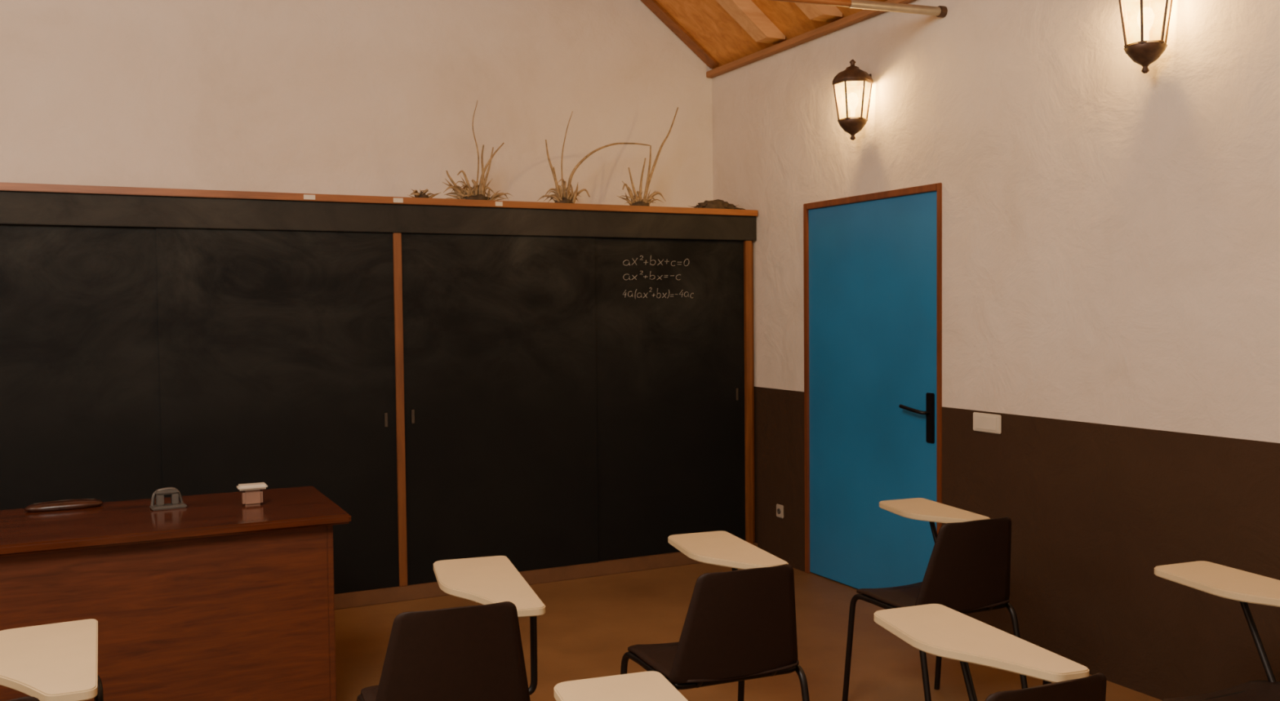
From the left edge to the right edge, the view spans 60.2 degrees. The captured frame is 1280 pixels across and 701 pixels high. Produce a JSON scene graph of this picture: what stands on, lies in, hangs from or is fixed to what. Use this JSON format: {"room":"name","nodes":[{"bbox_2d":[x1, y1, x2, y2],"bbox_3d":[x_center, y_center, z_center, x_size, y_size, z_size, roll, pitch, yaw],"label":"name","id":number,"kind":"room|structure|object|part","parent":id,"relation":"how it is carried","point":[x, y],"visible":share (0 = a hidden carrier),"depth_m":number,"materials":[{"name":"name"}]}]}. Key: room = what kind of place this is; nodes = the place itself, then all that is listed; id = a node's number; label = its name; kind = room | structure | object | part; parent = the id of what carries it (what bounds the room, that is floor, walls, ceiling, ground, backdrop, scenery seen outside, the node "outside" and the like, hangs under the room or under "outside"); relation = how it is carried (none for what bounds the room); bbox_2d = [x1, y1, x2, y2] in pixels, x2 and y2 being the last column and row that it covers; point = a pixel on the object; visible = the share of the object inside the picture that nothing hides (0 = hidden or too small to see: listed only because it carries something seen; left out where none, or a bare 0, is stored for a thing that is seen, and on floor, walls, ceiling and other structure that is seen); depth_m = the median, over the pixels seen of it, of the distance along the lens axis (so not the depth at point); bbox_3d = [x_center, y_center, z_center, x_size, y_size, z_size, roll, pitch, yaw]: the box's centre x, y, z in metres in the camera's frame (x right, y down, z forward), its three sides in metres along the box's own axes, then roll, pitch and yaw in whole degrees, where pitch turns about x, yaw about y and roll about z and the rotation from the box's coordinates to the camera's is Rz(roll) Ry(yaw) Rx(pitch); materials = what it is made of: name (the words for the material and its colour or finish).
{"room":"classroom","nodes":[
{"label":"classroom","id":0,"kind":"room"},
{"bbox_2d":[0,0,712,208],"bbox_3d":[-2.490,-1.456,5.698,6.900,5.532,0.200,-2,2,-26],"label":"wall","id":1,"kind":"structure","parent":0,"point":[380,98],"depth_m":6.04,"materials":[{"name":"paint"}]},
{"bbox_2d":[334,562,1162,700],"bbox_3d":[-0.553,1.483,1.980,6.900,0.100,8.750,-2,2,-26],"label":"floor","id":2,"kind":"structure","parent":0,"point":[586,628],"depth_m":4.96,"materials":[{"name":"brown wood"}]},
{"bbox_2d":[0,618,103,700],"bbox_3d":[-1.418,1.038,2.390,0.510,0.779,0.778,-2,2,-30],"label":"chair","id":3,"kind":"object","parent":2,"relation":"on","point":[58,661],"visible":1,"depth_m":2.48,"materials":[{"name":"brown plastic"}]},
{"bbox_3d":[-1.293,0.822,2.068,0.412,0.325,0.096,-2,2,-30],"label":"backrest","id":4,"kind":"part","parent":3,"relation":"part of","materials":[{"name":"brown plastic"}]},
{"bbox_2d":[0,485,351,700],"bbox_3d":[-2.026,0.987,3.865,1.870,0.780,0.735,-2,2,-26],"label":"desk","id":5,"kind":"object","parent":2,"relation":"on","point":[215,597],"visible":0.98,"depth_m":3.79,"materials":[{"name":"brown wood"}]},
{"bbox_2d":[24,498,102,512],"bbox_3d":[-2.141,0.572,4.104,0.260,0.032,0.090,-2,2,-29],"label":"pencil case","id":6,"kind":"object","parent":5,"relation":"on","point":[76,504],"visible":1,"depth_m":4.07,"materials":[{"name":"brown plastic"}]},
{"bbox_2d":[149,487,186,511],"bbox_3d":[-1.752,0.548,4.096,0.120,0.074,0.070,-2,3,-32],"label":"hole punch","id":7,"kind":"object","parent":5,"relation":"on","point":[175,495],"visible":1,"depth_m":4.08,"materials":[{"name":"grey metal"}]},
{"bbox_3d":[-1.757,0.526,4.096,0.083,0.014,0.030,-2,3,-32],"label":"lever","id":8,"kind":"part","parent":7,"relation":"part of","materials":[{"name":"grey metal"}]},
{"bbox_2d":[236,482,267,506],"bbox_3d":[-1.452,0.540,4.134,0.104,0.080,0.060,-2,2,-26],"label":"container","id":9,"kind":"object","parent":5,"relation":"on","point":[252,495],"visible":1,"depth_m":4.12,"materials":[{"name":"pink plastic"}]},
{"bbox_3d":[-1.453,0.509,4.133,0.104,0.018,0.060,-2,2,-26],"label":"lid","id":10,"kind":"part","parent":9,"relation":"part of","materials":[{"name":"white plastic"}]},
{"bbox_3d":[-1.252,0.982,4.259,0.023,0.745,0.640,-2,2,-26],"label":"panel","id":11,"kind":"part","parent":5,"relation":"part of","materials":[{"name":"brown wood"}]},
{"bbox_2d":[0,182,758,609],"bbox_3d":[-1.897,0.266,5.630,5.572,2.085,0.542,-2,2,-26],"label":"blackboard","id":12,"kind":"object","parent":2,"relation":"on","point":[562,392],"visible":0.98,"depth_m":5.69,"materials":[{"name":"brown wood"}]},
{"bbox_3d":[-2.740,0.352,4.970,1.130,1.830,0.008,-2,2,-26],"label":"sliding door","id":13,"kind":"part","parent":12,"relation":"part of","materials":[{"name":"black"}]},
{"bbox_3d":[-1.759,0.324,5.449,1.114,1.830,0.008,-2,2,-26],"label":"sliding door","id":14,"kind":"part","parent":12,"relation":"part of","materials":[{"name":"black"}]},
{"bbox_3d":[-1.803,-0.661,5.388,5.572,0.145,0.035,-2,2,-26],"label":"header panel","id":15,"kind":"part","parent":12,"relation":"part of","materials":[{"name":"black wood"}]},
{"bbox_2d":[0,182,757,216],"bbox_3d":[-1.908,-0.758,5.592,5.572,0.035,0.540,-2,2,-26],"label":"shelf","id":16,"kind":"object","parent":12,"relation":"attached to","point":[10,189],"depth_m":5.51,"materials":[{"name":"brown wood"}]},
{"bbox_3d":[-1.304,0.356,5.670,0.020,0.076,0.004,-2,2,-26],"label":"finger pull","id":17,"kind":"part","parent":12,"relation":"part of","materials":[{"name":"metal"}]},
{"bbox_3d":[-1.254,0.309,5.731,0.042,1.830,0.088,-2,2,-26],"label":"post","id":18,"kind":"part","parent":12,"relation":"part of","materials":[{"name":"brown wood"}]},
{"bbox_3d":[-1.179,0.343,5.732,0.020,0.076,0.004,-2,2,-26],"label":"finger pull","id":19,"kind":"part","parent":12,"relation":"part of","materials":[{"name":"metal"}]},
{"bbox_2d":[408,189,440,198],"bbox_3d":[-1.151,-0.830,5.885,0.191,0.071,0.119,-2,2,-26],"label":"dried plant","id":20,"kind":"object","parent":12,"relation":"on","point":[422,194],"visible":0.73,"depth_m":5.85,"materials":[{"name":"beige plant"}]},
{"bbox_2d":[442,101,513,200],"bbox_3d":[-0.891,-1.082,6.008,0.393,0.560,0.127,-2,2,-26],"label":"dried plant","id":21,"kind":"object","parent":12,"relation":"on","point":[477,192],"visible":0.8,"depth_m":6.00,"materials":[{"name":"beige plant"}]},
{"bbox_3d":[-0.975,-0.886,5.968,0.148,0.168,0.021,-2,2,-29],"label":"stem","id":22,"kind":"part","parent":21,"relation":"part of","materials":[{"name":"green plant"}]},
{"bbox_3d":[-0.943,-0.892,5.986,0.100,0.169,0.019,-2,2,-26],"label":"stem","id":23,"kind":"part","parent":21,"relation":"part of","materials":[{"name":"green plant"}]},
{"bbox_3d":[-0.893,-1.086,6.004,0.036,0.551,0.010,-2,2,-26],"label":"stem","id":24,"kind":"part","parent":21,"relation":"part of","materials":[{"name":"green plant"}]},
{"bbox_3d":[-0.864,-0.967,6.023,0.031,0.312,0.019,-2,2,-26],"label":"stem","id":25,"kind":"part","parent":21,"relation":"part of","materials":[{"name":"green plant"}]},
{"bbox_3d":[-0.839,-0.962,6.035,0.086,0.302,0.019,-2,2,-26],"label":"stem","id":26,"kind":"part","parent":21,"relation":"part of","materials":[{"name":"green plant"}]},
{"bbox_3d":[-0.816,-0.976,6.039,0.151,0.328,0.033,-2,2,-26],"label":"stem","id":27,"kind":"part","parent":21,"relation":"part of","materials":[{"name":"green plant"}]},
{"bbox_3d":[-0.734,0.295,5.960,1.094,1.830,0.008,-2,2,-26],"label":"sliding door","id":28,"kind":"part","parent":12,"relation":"part of","materials":[{"name":"black"}]},
{"bbox_2d":[537,111,649,203],"bbox_3d":[-0.253,-1.090,6.331,0.692,0.540,0.124,-2,2,-26],"label":"dried plant","id":29,"kind":"object","parent":12,"relation":"on","point":[560,197],"visible":0.81,"depth_m":6.24,"materials":[{"name":"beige plant"}]},
{"bbox_3d":[-0.486,-1.002,6.210,0.096,0.362,0.019,-2,2,-26],"label":"stem","id":30,"kind":"part","parent":29,"relation":"part of","materials":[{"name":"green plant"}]},
{"bbox_3d":[-0.412,-1.090,6.245,0.075,0.531,0.010,-2,2,-26],"label":"stem","id":31,"kind":"part","parent":29,"relation":"part of","materials":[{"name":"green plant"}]},
{"bbox_3d":[-0.348,-0.872,6.284,0.139,0.100,0.019,-2,2,-26],"label":"stem","id":32,"kind":"part","parent":29,"relation":"part of","materials":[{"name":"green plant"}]},
{"bbox_3d":[-0.181,-1.018,6.362,0.538,0.375,0.019,-2,2,-26],"label":"stem","id":33,"kind":"part","parent":29,"relation":"part of","materials":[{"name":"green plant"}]},
{"bbox_2d":[617,107,678,206],"bbox_3d":[0.059,-1.134,6.480,0.384,0.611,0.117,-2,2,-26],"label":"dried plant","id":34,"kind":"object","parent":12,"relation":"on","point":[638,201],"visible":0.81,"depth_m":6.46,"materials":[{"name":"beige plant"}]},
{"bbox_3d":[-0.058,-0.901,6.427,0.100,0.140,0.019,-2,2,-26],"label":"stem","id":35,"kind":"part","parent":34,"relation":"part of","materials":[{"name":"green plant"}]},
{"bbox_3d":[-0.031,-0.950,6.439,0.080,0.234,0.019,-2,2,-26],"label":"stem","id":36,"kind":"part","parent":34,"relation":"part of","materials":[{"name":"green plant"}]},
{"bbox_3d":[0.013,-0.982,6.460,0.051,0.291,0.019,-2,2,-26],"label":"stem","id":37,"kind":"part","parent":34,"relation":"part of","materials":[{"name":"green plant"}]},
{"bbox_3d":[0.037,-1.020,6.471,0.066,0.367,0.019,-2,2,-26],"label":"stem","id":38,"kind":"part","parent":34,"relation":"part of","materials":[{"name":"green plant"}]},
{"bbox_3d":[0.119,-1.139,6.508,0.251,0.603,0.019,-2,2,-26],"label":"stem","id":39,"kind":"part","parent":34,"relation":"part of","materials":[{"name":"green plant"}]},
{"bbox_3d":[0.176,0.269,6.423,1.010,1.830,0.008,-2,2,-26],"label":"sliding door","id":40,"kind":"part","parent":12,"relation":"part of","materials":[{"name":"black"}]},
{"bbox_2d":[688,199,745,209],"bbox_3d":[0.478,-0.877,6.680,0.381,0.073,0.120,-2,2,-26],"label":"rock","id":41,"kind":"object","parent":12,"relation":"on","point":[715,204],"visible":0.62,"depth_m":6.62,"materials":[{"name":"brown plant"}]},
{"bbox_3d":[0.582,0.262,6.619,0.020,0.076,0.004,-2,2,-26],"label":"finger pull","id":42,"kind":"part","parent":12,"relation":"part of","materials":[{"name":"metal"}]},
{"bbox_3d":[0.640,0.255,6.675,0.045,1.830,0.088,-2,2,-26],"label":"post","id":43,"kind":"part","parent":12,"relation":"part of","materials":[{"name":"brown wood"}]},
{"bbox_3d":[0.574,0.212,6.891,0.022,2.050,0.480,-2,2,-26],"label":"panel","id":44,"kind":"part","parent":12,"relation":"part of","materials":[{"name":"brown wood"}]},
{"bbox_2d":[356,555,545,700],"bbox_3d":[-0.531,1.004,3.082,0.511,0.779,0.778,-1,2,-20],"label":"chair","id":45,"kind":"object","parent":2,"relation":"on","point":[469,653],"visible":1,"depth_m":2.75,"materials":[{"name":"brown plastic"}]},
{"bbox_3d":[-0.771,1.172,3.068,0.024,0.446,0.171,-2,2,-26],"label":"leg","id":46,"kind":"part","parent":45,"relation":"part of","materials":[{"name":"black metal"}]},
{"bbox_3d":[-0.522,0.949,2.977,0.416,0.033,0.418,-1,2,-20],"label":"seat","id":47,"kind":"part","parent":45,"relation":"part of","materials":[{"name":"brown plastic"}]},
{"bbox_3d":[-0.462,0.788,2.744,0.412,0.325,0.096,-1,2,-20],"label":"backrest","id":48,"kind":"part","parent":45,"relation":"part of","materials":[{"name":"brown plastic"}]},
{"bbox_2d":[554,671,688,700],"bbox_3d":[-0.059,1.041,1.953,0.510,0.779,0.768,-1,2,-21],"label":"chair","id":49,"kind":"object","parent":2,"relation":"on","point":[649,686],"visible":1,"depth_m":2.26,"materials":[{"name":"brown plastic"}]},
{"bbox_2d":[620,530,809,700],"bbox_3d":[0.207,0.983,3.441,0.510,0.779,0.768,-1,2,-22],"label":"chair","id":50,"kind":"object","parent":2,"relation":"on","point":[740,626],"visible":0.96,"depth_m":3.13,"materials":[{"name":"brown plastic"}]},
{"bbox_3d":[-0.035,1.151,3.423,0.024,0.446,0.171,-2,2,-28],"label":"leg","id":51,"kind":"part","parent":50,"relation":"part of","materials":[{"name":"black metal"}]},
{"bbox_3d":[0.217,0.928,3.341,0.416,0.033,0.418,-1,2,-22],"label":"seat","id":52,"kind":"part","parent":50,"relation":"part of","materials":[{"name":"brown plastic"}]},
{"bbox_3d":[0.219,0.939,3.337,0.421,0.020,0.351,-1,2,-22],"label":"seat frame","id":53,"kind":"part","parent":50,"relation":"part of","materials":[{"name":"black metal"}]},
{"bbox_3d":[0.285,0.767,3.110,0.412,0.325,0.096,-1,2,-22],"label":"backrest","id":54,"kind":"part","parent":50,"relation":"part of","materials":[{"name":"brown plastic"}]},
{"bbox_3d":[0.347,1.142,3.581,0.024,0.446,0.171,-1,2,-17],"label":"leg","id":55,"kind":"part","parent":50,"relation":"part of","materials":[{"name":"black metal"}]},
{"bbox_3d":[0.483,1.153,3.248,0.023,0.447,0.190,-2,2,-26],"label":"leg","id":56,"kind":"part","parent":50,"relation":"part of","materials":[{"name":"black metal"}]},
{"bbox_2d":[842,497,1027,700],"bbox_3d":[1.056,0.950,4.086,0.510,0.779,0.723,-1,2,-23],"label":"chair","id":57,"kind":"object","parent":2,"relation":"on","point":[968,571],"visible":0.88,"depth_m":3.81,"materials":[{"name":"brown plastic"}]},
{"bbox_3d":[0.806,1.119,4.084,0.024,0.446,0.171,-2,2,-29],"label":"leg","id":58,"kind":"part","parent":57,"relation":"part of","materials":[{"name":"black metal"}]},
{"bbox_3d":[0.952,1.130,3.756,0.023,0.447,0.190,-1,2,-20],"label":"leg","id":59,"kind":"part","parent":57,"relation":"part of","materials":[{"name":"black metal"}]},
{"bbox_3d":[1.059,0.895,4.007,0.416,0.033,0.418,-1,2,-23],"label":"seat","id":60,"kind":"part","parent":57,"relation":"part of","materials":[{"name":"brown plastic"}]},
{"bbox_3d":[1.061,0.906,4.003,0.421,0.020,0.351,-1,2,-23],"label":"seat frame","id":61,"kind":"part","parent":57,"relation":"part of","materials":[{"name":"black metal"}]},
{"bbox_3d":[1.185,1.109,4.249,0.024,0.446,0.171,-1,2,-18],"label":"leg","id":62,"kind":"part","parent":57,"relation":"part of","materials":[{"name":"black metal"}]},
{"bbox_3d":[1.131,0.734,3.776,0.412,0.325,0.096,-1,2,-23],"label":"backrest","id":63,"kind":"part","parent":57,"relation":"part of","materials":[{"name":"brown plastic"}]},
{"bbox_3d":[1.327,1.120,3.918,0.023,0.447,0.190,-2,2,-27],"label":"leg","id":64,"kind":"part","parent":57,"relation":"part of","materials":[{"name":"black metal"}]},
{"bbox_2d":[873,604,1106,700],"bbox_3d":[0.696,1.014,2.477,0.510,0.779,0.743,-1,2,-23],"label":"chair","id":65,"kind":"object","parent":2,"relation":"on","point":[940,630],"visible":1,"depth_m":2.50,"materials":[{"name":"brown plastic"}]},
{"bbox_3d":[0.775,0.798,2.158,0.412,0.325,0.096,-1,2,-23],"label":"backrest","id":66,"kind":"part","parent":65,"relation":"part of","materials":[{"name":"brown plastic"}]},
{"bbox_2d":[1154,560,1279,700],"bbox_3d":[1.628,0.988,2.921,0.510,0.779,0.758,-1,2,-23],"label":"chair","id":67,"kind":"object","parent":2,"relation":"on","point":[1217,580],"visible":1,"depth_m":3.06,"materials":[{"name":"brown plastic"}]},
{"bbox_3d":[1.638,0.933,2.826,0.416,0.033,0.418,-1,2,-23],"label":"seat","id":68,"kind":"part","parent":67,"relation":"part of","materials":[{"name":"brown plastic"}]},
{"bbox_3d":[1.639,0.944,2.822,0.421,0.020,0.351,-1,2,-23],"label":"seat frame","id":69,"kind":"part","parent":67,"relation":"part of","materials":[{"name":"black metal"}]},
{"bbox_2d":[655,0,888,69],"bbox_3d":[-0.596,-2.798,1.820,6.900,2.716,8.750,-2,2,-26],"label":"ceiling","id":70,"kind":"structure","parent":0,"point":[706,21],"depth_m":6.55,"materials":[{"name":"brown wood"}]},
{"bbox_2d":[640,0,718,67],"bbox_3d":[-0.971,-2.990,6.228,3.190,2.470,0.100,-2,2,-26],"label":"rafter","id":71,"kind":"object","parent":70,"relation":"attached to","point":[652,5],"visible":1,"depth_m":6.86,"materials":[{"name":"brown wood"}]},
{"bbox_2d":[715,0,785,44],"bbox_3d":[-0.640,-2.966,5.566,3.190,2.475,0.120,-2,2,-26],"label":"rafter","id":72,"kind":"object","parent":70,"relation":"attached to","point":[745,13],"visible":1,"depth_m":6.20,"materials":[{"name":"brown wood"}]},
{"bbox_2d":[794,2,842,22],"bbox_3d":[-0.404,-2.951,5.093,3.190,2.475,0.120,-2,2,-26],"label":"rafter","id":73,"kind":"object","parent":70,"relation":"attached to","point":[824,13],"visible":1,"depth_m":5.78,"materials":[{"name":"brown wood"}]},
{"bbox_2d":[711,0,1279,700],"bbox_3d":[2.429,-0.147,3.416,0.200,2.990,8.350,-2,2,-26],"label":"wall","id":74,"kind":"structure","parent":0,"point":[1111,228],"depth_m":4.48,"materials":[{"name":"white plaster"},{"name":"brown paint"}]},
{"bbox_2d":[776,503,783,518],"bbox_3d":[0.819,0.941,6.466,0.017,0.076,0.068,-2,2,-26],"label":"wall socket","id":75,"kind":"object","parent":74,"relation":"attached to","point":[780,508],"visible":1,"depth_m":6.46,"materials":[{"name":"white plastic"}]},
{"bbox_2d":[706,0,916,78],"bbox_3d":[2.304,-1.637,3.306,0.045,0.038,8.350,-2,2,-26],"label":"wall plate","id":76,"kind":"object","parent":74,"relation":"attached to","point":[864,15],"visible":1,"depth_m":6.10,"materials":[{"name":"brown wood"}]},
{"bbox_2d":[831,59,873,140],"bbox_3d":[1.079,-1.271,5.596,0.206,0.405,0.178,0,2,3],"label":"wall lantern","id":77,"kind":"object","parent":74,"relation":"attached to","point":[852,86],"visible":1,"depth_m":5.54,"materials":[{"name":"metal"}]},
{"bbox_3d":[1.079,-1.259,5.597,0.159,0.189,0.184,-2,2,-26],"label":"glass","id":78,"kind":"part","parent":77,"relation":"part of","materials":[{"name":"white glass"}]},
{"bbox_2d":[771,0,947,17],"bbox_3d":[-1.671,-1.504,4.060,6.545,0.055,0.052,-1,2,-19],"label":"rod","id":79,"kind":"object","parent":74,"relation":"attached to","point":[940,11],"visible":1,"depth_m":5.01,"materials":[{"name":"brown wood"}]},
{"bbox_2d":[803,182,942,589],"bbox_3d":[1.195,0.234,5.727,0.147,2.080,1.114,-2,2,-26],"label":"door","id":80,"kind":"structure","parent":74,"relation":"in","point":[873,262],"depth_m":5.70,"materials":[{"name":"blue paint"}]},
{"bbox_3d":[1.331,0.286,5.355,0.057,0.039,0.170,-2,2,-26],"label":"handle lever","id":81,"kind":"part","parent":80,"relation":"part of","materials":[{"name":"black metal"}]},
{"bbox_3d":[1.394,0.324,5.298,0.014,0.240,0.052,-2,2,-26],"label":"handle plate","id":82,"kind":"part","parent":80,"relation":"part of","materials":[{"name":"black metal"}]},
{"bbox_2d":[973,412,1001,434],"bbox_3d":[1.556,0.325,4.952,0.016,0.084,0.170,-2,2,-26],"label":"light switch","id":83,"kind":"object","parent":74,"relation":"attached to","point":[982,422],"visible":1,"depth_m":4.94,"materials":[{"name":"white plastic"}]},
{"bbox_2d":[1118,0,1173,73],"bbox_3d":[1.853,-1.221,4.045,0.206,0.405,0.178,0,2,3],"label":"wall lantern","id":84,"kind":"object","parent":74,"relation":"attached to","point":[1144,23],"visible":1,"depth_m":4.00,"materials":[{"name":"glass"}]},
{"bbox_3d":[1.854,-1.209,4.045,0.159,0.189,0.184,-2,2,-26],"label":"glass","id":85,"kind":"part","parent":84,"relation":"part of","materials":[{"name":"white glass"}]}
]}

